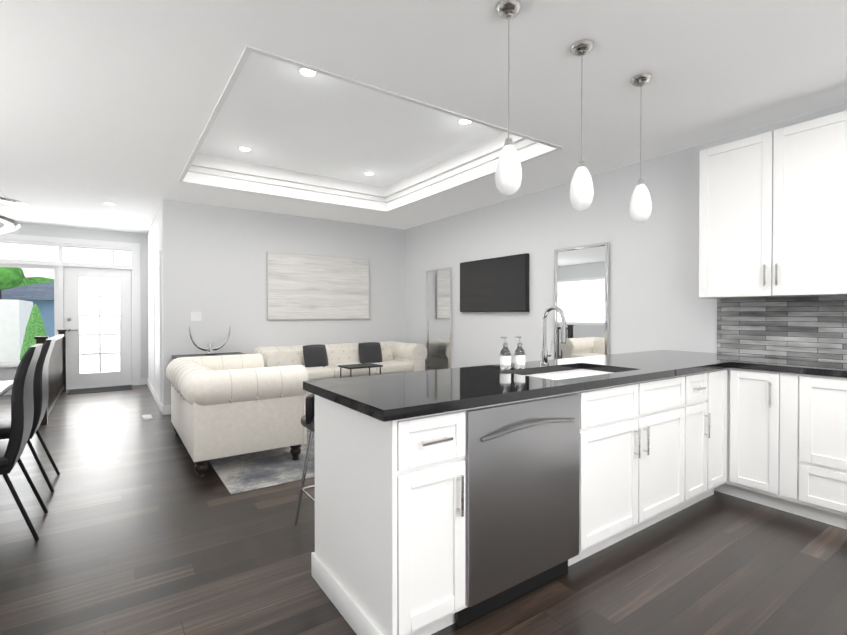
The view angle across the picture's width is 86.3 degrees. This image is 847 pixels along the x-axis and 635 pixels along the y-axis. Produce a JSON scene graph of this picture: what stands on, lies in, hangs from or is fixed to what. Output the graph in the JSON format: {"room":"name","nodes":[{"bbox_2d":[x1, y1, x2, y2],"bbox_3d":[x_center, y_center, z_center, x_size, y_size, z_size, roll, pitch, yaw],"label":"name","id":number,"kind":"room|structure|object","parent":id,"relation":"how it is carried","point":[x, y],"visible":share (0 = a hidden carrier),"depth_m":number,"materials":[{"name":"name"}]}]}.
{"room":"open-plan kitchen","nodes":[
{"label":"open-plan kitchen","id":0,"kind":"room"},
{"bbox_2d":[0,222,147,394],"bbox_3d":[-6.478,-0.144,7.197,3.550,2.720,0.120,0,1,-35],"label":"wall","id":1,"kind":"structure","parent":0,"point":[7,373],"depth_m":7.84,"materials":[{"name":"white paint"}]},
{"bbox_2d":[0,233,140,389],"bbox_3d":[-5.954,-0.052,7.530,2.090,2.530,0.170,0,1,-35],"label":"door frame","id":2,"kind":"structure","parent":1,"relation":"attached to","point":[96,307],"depth_m":7.76,"materials":[{"name":"white wood"}]},
{"bbox_2d":[147,202,162,402],"bbox_3d":[-4.152,-0.143,7.061,0.120,2.720,2.990,0,1,-35],"label":"wall","id":3,"kind":"structure","parent":0,"point":[154,240],"depth_m":7.16,"materials":[{"name":"white paint"}]},
{"bbox_2d":[145,378,162,410],"bbox_3d":[-4.155,1.158,6.936,0.040,0.120,2.970,0,1,-35],"label":"baseboard","id":4,"kind":"structure","parent":3,"relation":"attached to","point":[147,381],"depth_m":7.06,"materials":[{"name":"white"}]},
{"bbox_2d":[153,251,161,409],"bbox_3d":[-3.740,0.174,6.346,0.018,2.100,0.980,0,1,-35],"label":"door frame","id":5,"kind":"structure","parent":3,"relation":"attached to","point":[157,318],"depth_m":6.30,"materials":[{"name":"white"}]},
{"bbox_2d":[162,199,404,404],"bbox_3d":[-1.837,-0.140,6.771,3.600,2.720,0.120,0,1,-35],"label":"wall","id":6,"kind":"structure","parent":0,"point":[214,265],"depth_m":6.29,"materials":[{"name":"white paint"}]},
{"bbox_2d":[161,404,170,414],"bbox_3d":[-1.821,1.160,6.712,3.575,0.120,0.023,0,1,-35],"label":"baseboard","id":7,"kind":"structure","parent":6,"relation":"attached to","point":[165,409],"depth_m":5.71,"materials":[{"name":"white"}]},
{"bbox_2d":[191,312,201,320],"bbox_3d":[-2.971,-0.012,5.907,0.130,0.120,0.011,0,1,-35],"label":"switch plate","id":8,"kind":"object","parent":6,"relation":"attached to","point":[196,316],"visible":1,"depth_m":5.91,"materials":[{"name":"white plastic"}]},
{"bbox_2d":[267,252,368,319],"bbox_3d":[-1.552,-0.451,6.867,1.620,0.960,0.038,0,1,-35],"label":"painting","id":9,"kind":"object","parent":6,"relation":"attached to","point":[304,287],"visible":0.96,"depth_m":6.80,"materials":[{"name":"white"}]},
{"bbox_2d":[0,384,846,634],"bbox_3d":[-1.625,1.301,3.356,7.390,0.100,11.980,0,1,-35],"label":"floor","id":10,"kind":"structure","parent":0,"point":[140,527],"depth_m":2.33,"materials":[{"name":"brown wood"}]},
{"bbox_2d":[0,380,13,396],"bbox_3d":[-2.900,0.881,2.234,1.020,0.760,2.450,0,1,-35],"label":"dining table","id":11,"kind":"object","parent":10,"relation":"on","point":[5,386],"depth_m":3.26,"materials":[{"name":"stone"}]},
{"bbox_2d":[0,344,47,540],"bbox_3d":[-2.534,0.714,2.564,0.579,1.092,0.450,0,1,-35],"label":"dining chair","id":12,"kind":"object","parent":10,"relation":"on","point":[22,416],"visible":1,"depth_m":2.53,"materials":[{"name":"black leather"}]},
{"bbox_2d":[0,338,59,492],"bbox_3d":[-3.006,0.708,3.247,0.579,1.092,0.450,0,1,-35],"label":"dining chair","id":13,"kind":"object","parent":10,"relation":"on","point":[40,388],"visible":0.83,"depth_m":3.21,"materials":[{"name":"black leather"}]},
{"bbox_2d":[34,330,66,424],"bbox_3d":[-5.152,0.717,6.298,0.120,1.015,2.760,0,1,-35],"label":"stair railing","id":14,"kind":"object","parent":10,"relation":"on","point":[57,374],"visible":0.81,"depth_m":6.48,"materials":[{"name":"brown wood"}]},
{"bbox_2d":[67,385,131,394],"bbox_3d":[-5.392,1.208,7.556,0.870,0.009,0.495,0,1,-35],"label":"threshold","id":15,"kind":"object","parent":10,"relation":"on","point":[95,390],"visible":0.98,"depth_m":7.55,"materials":[{"name":"grey"}]},
{"bbox_2d":[142,414,152,419],"bbox_3d":[-3.403,1.228,5.567,0.100,0.006,0.300,0,1,-35],"label":"floor vent","id":16,"kind":"object","parent":10,"relation":"in","point":[147,417],"visible":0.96,"depth_m":5.53,"materials":[{"name":"silver metal"}]},
{"bbox_2d":[172,352,243,358],"bbox_3d":[-2.760,0.853,5.830,0.820,0.750,0.348,0,1,-35],"label":"console table","id":17,"kind":"object","parent":10,"relation":"on","point":[196,355],"visible":0.15,"depth_m":5.71,"materials":[{"name":"brown wood"}]},
{"bbox_2d":[189,326,229,354],"bbox_3d":[-2.750,0.292,5.827,0.491,0.370,0.080,0,1,-35],"label":"sculpture","id":18,"kind":"object","parent":17,"relation":"on","point":[209,348],"visible":1,"depth_m":5.80,"materials":[{"name":"silver metal"}]},
{"bbox_2d":[209,429,314,494],"bbox_3d":[-0.817,1.234,5.045,3.000,0.003,2.440,0,1,-35],"label":"rug","id":19,"kind":"object","parent":10,"relation":"on","point":[241,473],"visible":0.14,"depth_m":3.72,"materials":[{"name":"grey fabric"}]},
{"bbox_2d":[166,353,307,477],"bbox_3d":[-1.849,0.826,4.327,0.966,0.824,1.677,0,1,-35],"label":"sofa","id":20,"kind":"object","parent":19,"relation":"on","point":[222,406],"visible":1,"depth_m":3.70,"materials":[{"name":"beige fabric"}]},
{"bbox_2d":[338,363,382,377],"bbox_3d":[-0.820,0.923,5.891,0.480,0.601,0.340,0,1,-35],"label":"coffee table","id":21,"kind":"object","parent":19,"relation":"on","point":[360,366],"visible":0.54,"depth_m":5.86,"materials":[{"name":"black metal"}]},
{"bbox_2d":[293,394,314,525],"bbox_3d":[-0.464,0.857,2.684,0.481,0.801,0.462,0,1,-35],"label":"bar stool","id":22,"kind":"object","parent":10,"relation":"on","point":[307,420],"visible":0.23,"depth_m":2.70,"materials":[{"name":"black metal"}]},
{"bbox_2d":[252,341,426,395],"bbox_3d":[-1.175,0.799,6.544,2.397,0.839,0.936,0,1,-35],"label":"sofa","id":23,"kind":"object","parent":10,"relation":"on","point":[320,361],"visible":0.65,"depth_m":6.53,"materials":[{"name":"beige fabric"}]},
{"bbox_2d":[303,344,327,366],"bbox_3d":[-1.504,0.559,6.314,0.368,0.356,0.186,0,1,-35],"label":"pillow","id":24,"kind":"object","parent":23,"relation":"on","point":[314,355],"depth_m":6.26,"materials":[{"name":"grey fabric"}]},
{"bbox_2d":[358,342,381,363],"bbox_3d":[-0.797,0.555,6.803,0.369,0.356,0.181,0,1,-35],"label":"pillow","id":25,"kind":"object","parent":23,"relation":"on","point":[369,352],"depth_m":6.75,"materials":[{"name":"grey fabric"}]},
{"bbox_2d":[311,396,474,634],"bbox_3d":[-0.178,0.808,1.989,0.341,0.910,0.748,0,1,-35],"label":"base cabinet","id":26,"kind":"object","parent":10,"relation":"on","point":[458,497],"depth_m":1.74,"materials":[{"name":"white wood"}]},
{"bbox_2d":[303,350,754,423],"bbox_3d":[1.026,0.325,2.831,3.372,0.040,0.794,0,1,-35],"label":"countertop","id":27,"kind":"structure","parent":26,"relation":"on","point":[406,395],"depth_m":2.16,"materials":[{"name":"black stone"}]},
{"bbox_2d":[500,337,510,368],"bbox_3d":[0.487,0.209,2.691,0.068,0.192,0.067,0,1,-35],"label":"soap bottle","id":28,"kind":"object","parent":27,"relation":"on","point":[505,358],"visible":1,"depth_m":2.67,"materials":[{"name":"clear glass"}]},
{"bbox_2d":[514,336,524,368],"bbox_3d":[0.578,0.209,2.718,0.068,0.192,0.067,0,1,-35],"label":"soap bottle","id":29,"kind":"object","parent":27,"relation":"on","point":[519,358],"visible":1,"depth_m":2.69,"materials":[{"name":"clear glass"}]},
{"bbox_2d":[540,306,565,364],"bbox_3d":[0.838,0.115,2.874,0.105,0.378,0.197,0,1,-35],"label":"faucet","id":30,"kind":"object","parent":27,"relation":"on","point":[545,354],"visible":1,"depth_m":2.90,"materials":[{"name":"silver metal"}]},
{"bbox_2d":[519,368,614,379],"bbox_3d":[0.858,0.452,2.633,0.805,0.234,0.445,0,1,-35],"label":"sink","id":31,"kind":"object","parent":27,"relation":"in","point":[552,373],"depth_m":2.79,"materials":[{"name":"white ceramic"}]},
{"bbox_2d":[475,388,594,618],"bbox_3d":[0.263,0.805,2.282,0.840,0.910,0.728,0,1,-35],"label":"dishwasher","id":32,"kind":"object","parent":10,"relation":"on","point":[535,459],"depth_m":1.99,"materials":[{"name":"silver metal"}]},
{"bbox_2d":[595,376,694,552],"bbox_3d":[1.006,0.801,2.796,1.095,0.910,0.728,0,1,-35],"label":"base cabinet","id":33,"kind":"object","parent":10,"relation":"on","point":[645,432],"depth_m":2.51,"materials":[{"name":"white wood"}]},
{"bbox_2d":[695,372,706,502],"bbox_3d":[1.530,0.797,3.158,0.419,0.910,0.728,0,1,-35],"label":"base cabinet","id":34,"kind":"object","parent":10,"relation":"on","point":[700,377],"depth_m":2.91,"materials":[{"name":"white wood"}]},
{"bbox_2d":[707,364,734,496],"bbox_3d":[1.774,0.796,3.292,0.365,0.910,0.785,0,1,-35],"label":"base cabinet","id":35,"kind":"object","parent":10,"relation":"on","point":[720,381],"depth_m":3.08,"materials":[{"name":"white wood"}]},
{"bbox_2d":[735,368,798,514],"bbox_3d":[2.442,0.798,3.133,0.703,0.910,0.406,0,1,-35],"label":"base cabinet","id":36,"kind":"object","parent":10,"relation":"on","point":[766,399],"depth_m":2.94,"materials":[{"name":"white wood"}]},
{"bbox_2d":[731,356,846,379],"bbox_3d":[3.372,0.334,1.820,0.663,0.040,3.538,0,1,-35],"label":"countertop","id":37,"kind":"structure","parent":36,"relation":"on","point":[788,363],"depth_m":2.93,"materials":[{"name":"black stone"}]},
{"bbox_2d":[799,376,846,528],"bbox_3d":[2.796,0.802,2.670,0.648,0.910,0.939,0,1,-35],"label":"base cabinet","id":38,"kind":"object","parent":10,"relation":"on","point":[822,399],"depth_m":2.71,"materials":[{"name":"white wood"}]},
{"bbox_2d":[0,0,846,233],"bbox_3d":[-1.625,-1.664,3.330,7.390,0.410,11.980,0,1,-35],"label":"ceiling","id":39,"kind":"structure","parent":0,"point":[136,111],"depth_m":3.05,"materials":[{"name":"white paint"}]},
{"bbox_2d":[0,190,27,233],"bbox_3d":[-3.193,-1.011,2.835,1.068,0.907,1.068,0,1,-35],"label":"ring chandelier","id":40,"kind":"object","parent":39,"relation":"hanging from","point":[11,224],"visible":1,"depth_m":3.09,"materials":[{"name":"silver metal"}]},
{"bbox_2d":[103,202,116,204],"bbox_3d":[-4.105,-1.488,5.908,0.150,0.007,0.150,0,1,-35],"label":"recessed light","id":41,"kind":"object","parent":39,"relation":"in","point":[108,203],"visible":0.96,"depth_m":5.90,"materials":[{"name":"white"}]},
{"bbox_2d":[237,146,252,151],"bbox_3d":[-1.883,-1.778,4.767,0.150,0.007,0.150,0,1,-35],"label":"recessed light","id":42,"kind":"object","parent":39,"relation":"in","point":[245,148],"visible":1,"depth_m":4.75,"materials":[{"name":"white"}]},
{"bbox_2d":[297,67,317,77],"bbox_3d":[-0.831,-1.764,3.245,0.150,0.007,0.150,0,1,-35],"label":"recessed light","id":43,"kind":"object","parent":39,"relation":"in","point":[305,72],"visible":0.77,"depth_m":3.25,"materials":[{"name":"white"}]},
{"bbox_2d":[363,171,374,175],"bbox_3d":[-0.674,-1.785,5.603,0.150,0.007,0.150,0,1,-35],"label":"recessed light","id":44,"kind":"object","parent":39,"relation":"in","point":[369,173],"visible":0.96,"depth_m":5.60,"materials":[{"name":"white"}]},
{"bbox_2d":[457,118,472,124],"bbox_3d":[0.378,-1.772,4.081,0.150,0.007,0.150,0,1,-35],"label":"recessed light","id":45,"kind":"object","parent":39,"relation":"in","point":[460,121],"visible":0.75,"depth_m":4.10,"materials":[{"name":"white"}]},
{"bbox_2d":[495,0,521,195],"bbox_3d":[0.400,-1.017,2.121,0.124,0.882,0.124,0,1,-35],"label":"pendant light","id":46,"kind":"object","parent":39,"relation":"hanging from","point":[508,176],"visible":0.98,"depth_m":2.09,"materials":[{"name":"white glass"}]},
{"bbox_2d":[570,39,593,210],"bbox_3d":[0.853,-1.020,2.434,0.124,0.882,0.124,0,1,-35],"label":"pendant light","id":47,"kind":"object","parent":39,"relation":"hanging from","point":[581,192],"visible":1,"depth_m":2.40,"materials":[{"name":"white glass"}]},
{"bbox_2d":[629,73,651,222],"bbox_3d":[1.330,-1.023,2.764,0.124,0.882,0.124,0,1,-35],"label":"pendant light","id":48,"kind":"object","parent":39,"relation":"hanging from","point":[640,209],"visible":1,"depth_m":2.73,"materials":[{"name":"white glass"}]},
{"bbox_2d":[405,103,846,370],"bbox_3d":[2.216,-0.117,4.181,0.120,2.720,8.990,0,1,-35],"label":"wall","id":49,"kind":"structure","parent":0,"point":[656,302],"depth_m":4.58,"materials":[{"name":"white paint"}]},
{"bbox_2d":[426,267,451,369],"bbox_3d":[0.236,0.029,6.911,0.030,1.540,0.630,0,1,-35],"label":"mirror","id":50,"kind":"object","parent":49,"relation":"attached to","point":[439,317],"visible":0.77,"depth_m":6.90,"materials":[{"name":"silver metal"}]},
{"bbox_2d":[460,253,528,311],"bbox_3d":[0.893,-0.422,5.927,0.062,0.700,1.250,0,1,-35],"label":"tv","id":51,"kind":"object","parent":49,"relation":"attached to","point":[499,284],"visible":1,"depth_m":5.81,"materials":[{"name":"black plastic"}]},
{"bbox_2d":[554,242,608,358],"bbox_3d":[1.675,0.027,4.830,0.030,1.580,0.670,0,1,-35],"label":"mirror","id":52,"kind":"object","parent":49,"relation":"attached to","point":[581,287],"visible":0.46,"depth_m":4.80,"materials":[{"name":"silver metal"}]},
{"bbox_2d":[699,110,846,298],"bbox_3d":[2.592,-0.729,3.225,0.338,1.158,1.023,0,1,-35],"label":"upper cabinet","id":53,"kind":"object","parent":49,"relation":"attached to","point":[773,213],"visible":1,"depth_m":3.12,"materials":[{"name":"white wood"}]},
{"label":"outside","id":54,"kind":"structure","parent":0,"visible":0},
{"bbox_3d":[-19.764,2.124,28.587,60.000,0.200,50.135,0,1,-35],"label":"ground","id":55,"kind":"structure","parent":54,"visible":0},
{"bbox_2d":[0,267,24,298],"bbox_3d":[-12.201,0.257,12.666,1.549,3.820,1.100,0,1,-35],"label":"tree","id":56,"kind":"object","parent":55,"relation":"on","point":[10,277],"visible":0.65,"depth_m":12.67,"materials":[{"name":"green plant"}]},
{"bbox_2d":[0,299,32,360],"bbox_3d":[-13.572,0.880,10.082,7.150,2.620,2.400,0,1,-35],"label":"garage","id":57,"kind":"structure","parent":55,"relation":"on","point":[14,316],"depth_m":11.05,"materials":[{"name":"white"}]},
{"bbox_2d":[20,303,46,359],"bbox_3d":[-9.108,0.925,10.616,0.680,2.520,0.663,0,1,-35],"label":"cedar tree","id":58,"kind":"object","parent":55,"relation":"on","point":[35,326],"visible":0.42,"depth_m":10.48,"materials":[{"name":"green plant"}]},
{"bbox_2d":[16,276,53,286],"bbox_3d":[-25.356,-0.817,21.980,14.165,5.800,11.400,0,1,-35],"label":"canopy","id":59,"kind":"object","parent":55,"relation":"on","point":[26,281],"visible":0.19,"depth_m":26.34,"materials":[{"name":"green plant"}]},
{"bbox_2d":[1,282,131,341],"bbox_3d":[-11.351,0.107,19.392,11.400,4.000,8.600,0,1,-35],"label":"house","id":60,"kind":"structure","parent":55,"relation":"on","point":[41,295],"depth_m":14.29,"materials":[{"name":"blue"}]}
]}

